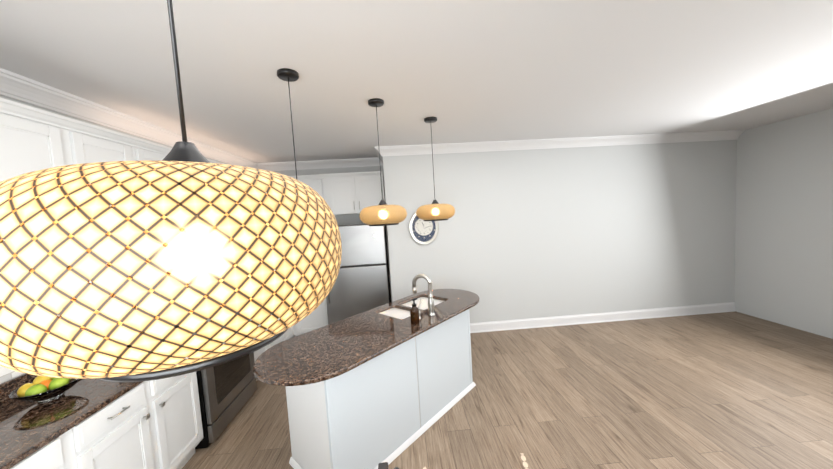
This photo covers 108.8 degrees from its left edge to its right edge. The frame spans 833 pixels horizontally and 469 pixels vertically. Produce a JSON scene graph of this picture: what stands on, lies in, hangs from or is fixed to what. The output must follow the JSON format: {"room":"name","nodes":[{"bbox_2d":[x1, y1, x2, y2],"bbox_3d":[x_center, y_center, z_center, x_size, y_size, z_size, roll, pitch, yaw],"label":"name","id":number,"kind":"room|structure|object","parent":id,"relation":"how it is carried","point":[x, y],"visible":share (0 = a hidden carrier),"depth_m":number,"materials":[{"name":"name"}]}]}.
{"room":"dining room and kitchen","nodes":[
{"label":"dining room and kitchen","id":0,"kind":"room"},
{"bbox_2d":[0,95,230,383],"bbox_3d":[-2.432,0.430,1.995,0.160,2.740,6.400,-4,4,-3],"label":"wall","id":1,"kind":"structure","parent":0,"point":[28,104],"depth_m":2.13,"materials":[{"name":"white paint"}]},
{"bbox_2d":[0,371,36,402],"bbox_3d":[-2.345,0.804,2.682,0.020,0.100,4.460,-4,4,-3],"label":"backsplash","id":2,"kind":"structure","parent":1,"relation":"attached to","point":[7,387],"depth_m":1.68,"materials":[{"name":"brown stone"}]},
{"bbox_2d":[0,97,91,288],"bbox_3d":[-2.182,-0.121,1.546,0.332,1.085,0.454,-4,4,-3],"label":"upper cabinet","id":3,"kind":"object","parent":1,"relation":"attached to","point":[32,139],"depth_m":1.58,"materials":[{"name":"white wood"}]},
{"bbox_2d":[68,118,139,205],"bbox_3d":[-2.209,-0.150,1.999,0.332,1.085,0.455,-4,4,-3],"label":"upper cabinet","id":4,"kind":"object","parent":1,"relation":"attached to","point":[92,143],"depth_m":1.95,"materials":[{"name":"white wood"}]},
{"bbox_2d":[0,68,259,168],"bbox_3d":[-2.392,-0.897,2.114,0.098,0.118,5.397,-4,4,-3],"label":"crown molding","id":5,"kind":"structure","parent":1,"relation":"attached to","point":[23,89],"depth_m":2.20,"materials":[{"name":"white wood"}]},
{"bbox_2d":[136,138,205,183],"bbox_3d":[-2.260,-0.421,2.593,0.332,0.620,0.770,-4,4,-3],"label":"upper cabinet","id":6,"kind":"object","parent":1,"relation":"attached to","point":[151,151],"depth_m":2.36,"materials":[{"name":"white wood"}]},
{"bbox_2d":[206,158,223,163],"bbox_3d":[-2.296,-0.243,3.429,0.332,1.085,0.876,-4,4,-3],"label":"upper cabinet","id":7,"kind":"object","parent":1,"relation":"attached to","point":[209,160],"depth_m":3.13,"materials":[{"name":"white wood"}]},
{"bbox_2d":[272,166,391,301],"bbox_3d":[-1.496,0.163,5.097,2.090,2.740,0.300,-4,4,-3],"label":"wall","id":8,"kind":"structure","parent":0,"point":[349,219],"depth_m":4.91,"materials":[{"name":"white paint"}]},
{"bbox_2d":[284,174,323,232],"bbox_3d":[-1.978,-0.348,4.701,1.141,1.085,0.332,-4,4,-3],"label":"upper cabinet","id":9,"kind":"object","parent":8,"relation":"attached to","point":[313,181],"depth_m":4.53,"materials":[{"name":"white wood"}]},
{"bbox_2d":[260,158,382,170],"bbox_3d":[-1.501,-1.134,4.813,1.970,0.118,0.098,-4,4,-3],"label":"crown molding","id":10,"kind":"structure","parent":8,"relation":"attached to","point":[357,162],"depth_m":4.81,"materials":[{"name":"white wood"}]},
{"bbox_2d":[320,171,385,214],"bbox_3d":[-0.964,-0.642,4.727,0.911,0.622,0.367,-4,4,-3],"label":"upper cabinet","id":11,"kind":"object","parent":8,"relation":"attached to","point":[344,193],"depth_m":4.55,"materials":[{"name":"white wood"}]},
{"bbox_2d":[0,0,832,162],"bbox_3d":[1.192,-1.216,2.110,8.080,0.100,6.600,-4,4,-3],"label":"ceiling","id":12,"kind":"structure","parent":0,"point":[462,71],"depth_m":1.93,"materials":[{"name":"white paint"}]},
{"bbox_2d":[0,0,341,381],"bbox_3d":[-0.389,-0.390,0.466,0.466,1.136,0.466,-4,4,-3],"label":"pendant light","id":13,"kind":"object","parent":12,"relation":"hanging from","point":[162,237],"visible":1,"depth_m":0.31,"materials":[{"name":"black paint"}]},
{"bbox_2d":[277,68,298,178],"bbox_3d":[-0.795,-0.530,1.945,0.400,1.009,0.400,-4,4,-3],"label":"pendant light","id":14,"kind":"object","parent":12,"relation":"hanging from","point":[287,74],"visible":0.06,"depth_m":1.91,"materials":[{"name":"black paint"}]},
{"bbox_2d":[359,98,406,225],"bbox_3d":[-0.305,-0.589,2.496,0.400,1.025,0.400,-4,4,-3],"label":"pendant light","id":15,"kind":"object","parent":12,"relation":"hanging from","point":[382,213],"visible":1,"depth_m":2.39,"materials":[{"name":"black paint"}]},
{"bbox_2d":[416,117,454,220],"bbox_3d":[0.171,-0.654,3.032,0.400,1.025,0.400,-4,4,-3],"label":"pendant light","id":16,"kind":"object","parent":12,"relation":"hanging from","point":[435,210],"visible":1,"depth_m":2.93,"materials":[{"name":"black paint"}]},
{"bbox_2d":[182,311,832,468],"bbox_3d":[1.358,1.612,2.303,8.080,0.100,6.600,-4,4,-3],"label":"floor","id":17,"kind":"structure","parent":0,"point":[731,390],"depth_m":2.65,"materials":[{"name":"brown wood"}]},
{"bbox_2d":[12,427,79,468],"bbox_3d":[-1.915,1.410,0.985,0.608,0.866,0.909,-4,4,-3],"label":"base cabinet","id":18,"kind":"object","parent":17,"relation":"on","point":[62,454],"depth_m":1.38,"materials":[{"name":"white wood"}]},
{"bbox_2d":[76,357,203,468],"bbox_3d":[-1.970,1.352,1.888,0.608,0.866,0.904,-4,4,-3],"label":"base cabinet","id":19,"kind":"object","parent":17,"relation":"on","point":[94,423],"depth_m":1.86,"materials":[{"name":"white wood"}]},
{"bbox_2d":[0,345,183,468],"bbox_3d":[-1.961,0.935,1.396,0.623,0.030,1.834,-4,4,-3],"label":"countertop","id":20,"kind":"structure","parent":19,"relation":"on","point":[26,428],"depth_m":1.50,"materials":[{"name":"brown stone"}]},
{"bbox_2d":[8,376,80,402],"bbox_3d":[-2.025,0.836,1.645,0.270,0.139,0.270,-4,4,-3],"label":"fruit bowl","id":21,"kind":"object","parent":20,"relation":"on","point":[40,389],"visible":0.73,"depth_m":1.59,"materials":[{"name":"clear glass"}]},
{"bbox_2d":[127,308,256,448],"bbox_3d":[-1.979,1.125,2.713,0.706,1.205,0.754,-4,4,-3],"label":"range","id":22,"kind":"object","parent":17,"relation":"on","point":[227,390],"visible":0.04,"depth_m":2.54,"materials":[{"name":"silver metal"}]},
{"bbox_2d":[250,318,283,380],"bbox_3d":[-2.071,1.245,3.539,0.608,0.866,0.876,-4,4,-3],"label":"base cabinet","id":23,"kind":"object","parent":17,"relation":"on","point":[257,353],"depth_m":3.48,"materials":[{"name":"white wood"}]},
{"bbox_2d":[284,327,291,340],"bbox_3d":[-2.109,1.205,4.157,0.608,0.866,0.365,-4,4,-3],"label":"base cabinet","id":24,"kind":"object","parent":17,"relation":"on","point":[288,334],"depth_m":4.19,"materials":[{"name":"white wood"}]},
{"bbox_2d":[292,298,327,337],"bbox_3d":[-1.585,1.140,4.651,0.540,0.866,0.674,-4,4,-3],"label":"base cabinet","id":25,"kind":"object","parent":17,"relation":"on","point":[318,318],"depth_m":4.40,"materials":[{"name":"white wood"}]},
{"bbox_2d":[326,224,390,324],"bbox_3d":[-0.878,0.680,4.590,0.890,1.706,0.784,-4,4,-3],"label":"fridge","id":26,"kind":"object","parent":17,"relation":"on","point":[361,284],"visible":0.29,"depth_m":4.26,"materials":[{"name":"silver metal"}]},
{"bbox_2d":[286,373,475,468],"bbox_3d":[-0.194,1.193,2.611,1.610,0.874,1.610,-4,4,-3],"label":"kitchen island","id":27,"kind":"object","parent":17,"relation":"on","point":[389,383],"depth_m":2.09,"materials":[{"name":"white wood"}]},
{"bbox_2d":[253,289,479,388],"bbox_3d":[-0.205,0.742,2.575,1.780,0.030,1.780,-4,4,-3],"label":"island countertop","id":28,"kind":"structure","parent":27,"relation":"on","point":[380,343],"depth_m":2.30,"materials":[{"name":"brown stone"}]},
{"bbox_2d":[410,298,419,323],"bbox_3d":[-0.016,0.625,2.440,0.074,0.198,0.074,-4,4,-3],"label":"soap bottle","id":29,"kind":"object","parent":28,"relation":"on","point":[414,314],"visible":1,"depth_m":2.41,"materials":[{"name":"orange glass"}]},
{"bbox_2d":[418,299,422,318],"bbox_3d":[0.017,0.631,2.570,0.077,0.164,0.123,-4,4,-3],"label":"handle","id":30,"kind":"object","parent":28,"relation":"on","point":[421,300],"visible":0.52,"depth_m":2.53,"materials":[{"name":"silver metal"}]},
{"bbox_2d":[412,274,434,315],"bbox_3d":[0.060,0.527,2.628,0.184,0.360,0.118,-4,4,-3],"label":"faucet","id":31,"kind":"object","parent":28,"relation":"on","point":[430,297],"visible":1,"depth_m":2.59,"materials":[{"name":"silver metal"}]},
{"bbox_2d":[378,462,399,468],"bbox_3d":[-0.270,1.279,0.721,0.550,0.970,0.613,-4,4,-3],"label":"dining chair","id":32,"kind":"object","parent":17,"relation":"on","point":[383,465],"visible":1,"depth_m":0.99,"materials":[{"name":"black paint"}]},
{"bbox_2d":[383,140,736,322],"bbox_3d":[2.304,-0.049,4.934,5.490,2.740,1.060,-4,4,-3],"label":"wall","id":33,"kind":"structure","parent":0,"point":[534,233],"depth_m":4.40,"materials":[{"name":"white paint"}]},
{"bbox_2d":[376,160,382,165],"bbox_3d":[-0.545,-1.167,4.484,0.098,0.118,0.630,-4,4,-3],"label":"crown molding","id":34,"kind":"structure","parent":33,"relation":"attached to","point":[378,162],"depth_m":4.88,"materials":[{"name":"white wood"}]},
{"bbox_2d":[409,212,438,244],"bbox_3d":[0.106,-0.104,4.249,0.426,0.506,0.030,-4,4,-3],"label":"wall clock","id":35,"kind":"object","parent":33,"relation":"attached to","point":[422,232],"visible":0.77,"depth_m":4.25,"materials":[{"name":"silver metal"}]},
{"bbox_2d":[375,130,743,159],"bbox_3d":[2.114,-1.308,4.260,5.388,0.118,0.098,-4,4,-3],"label":"crown molding","id":36,"kind":"structure","parent":33,"relation":"attached to","point":[422,149],"depth_m":4.25,"materials":[{"name":"white wood"}]},
{"bbox_2d":[470,302,735,332],"bbox_3d":[2.302,1.287,4.478,5.312,0.142,0.022,-4,4,-3],"label":"baseboard","id":37,"kind":"structure","parent":33,"relation":"attached to","point":[596,317],"depth_m":4.48,"materials":[{"name":"white wood"}]},
{"bbox_2d":[735,108,832,338],"bbox_3d":[5.104,-0.039,2.375,0.200,2.740,6.500,-4,4,-3],"label":"wall","id":38,"kind":"structure","parent":0,"point":[784,231],"depth_m":3.94,"materials":[{"name":"white paint"}]},
{"bbox_3d":[1.497,0.375,-0.571,7.781,2.740,0.404,-4,4,-3],"label":"wall","id":39,"kind":"structure","parent":0,"visible":0},
{"bbox_2d":[0,259,261,382],"bbox_3d":[-2.313,1.003,2.076,0.014,1.266,5.726,-4,4,-3],"label":"tile backsplash","id":40,"kind":"structure","parent":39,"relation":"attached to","point":[6,374],"depth_m":1.68,"materials":[{"name":"white tile"}]}
]}

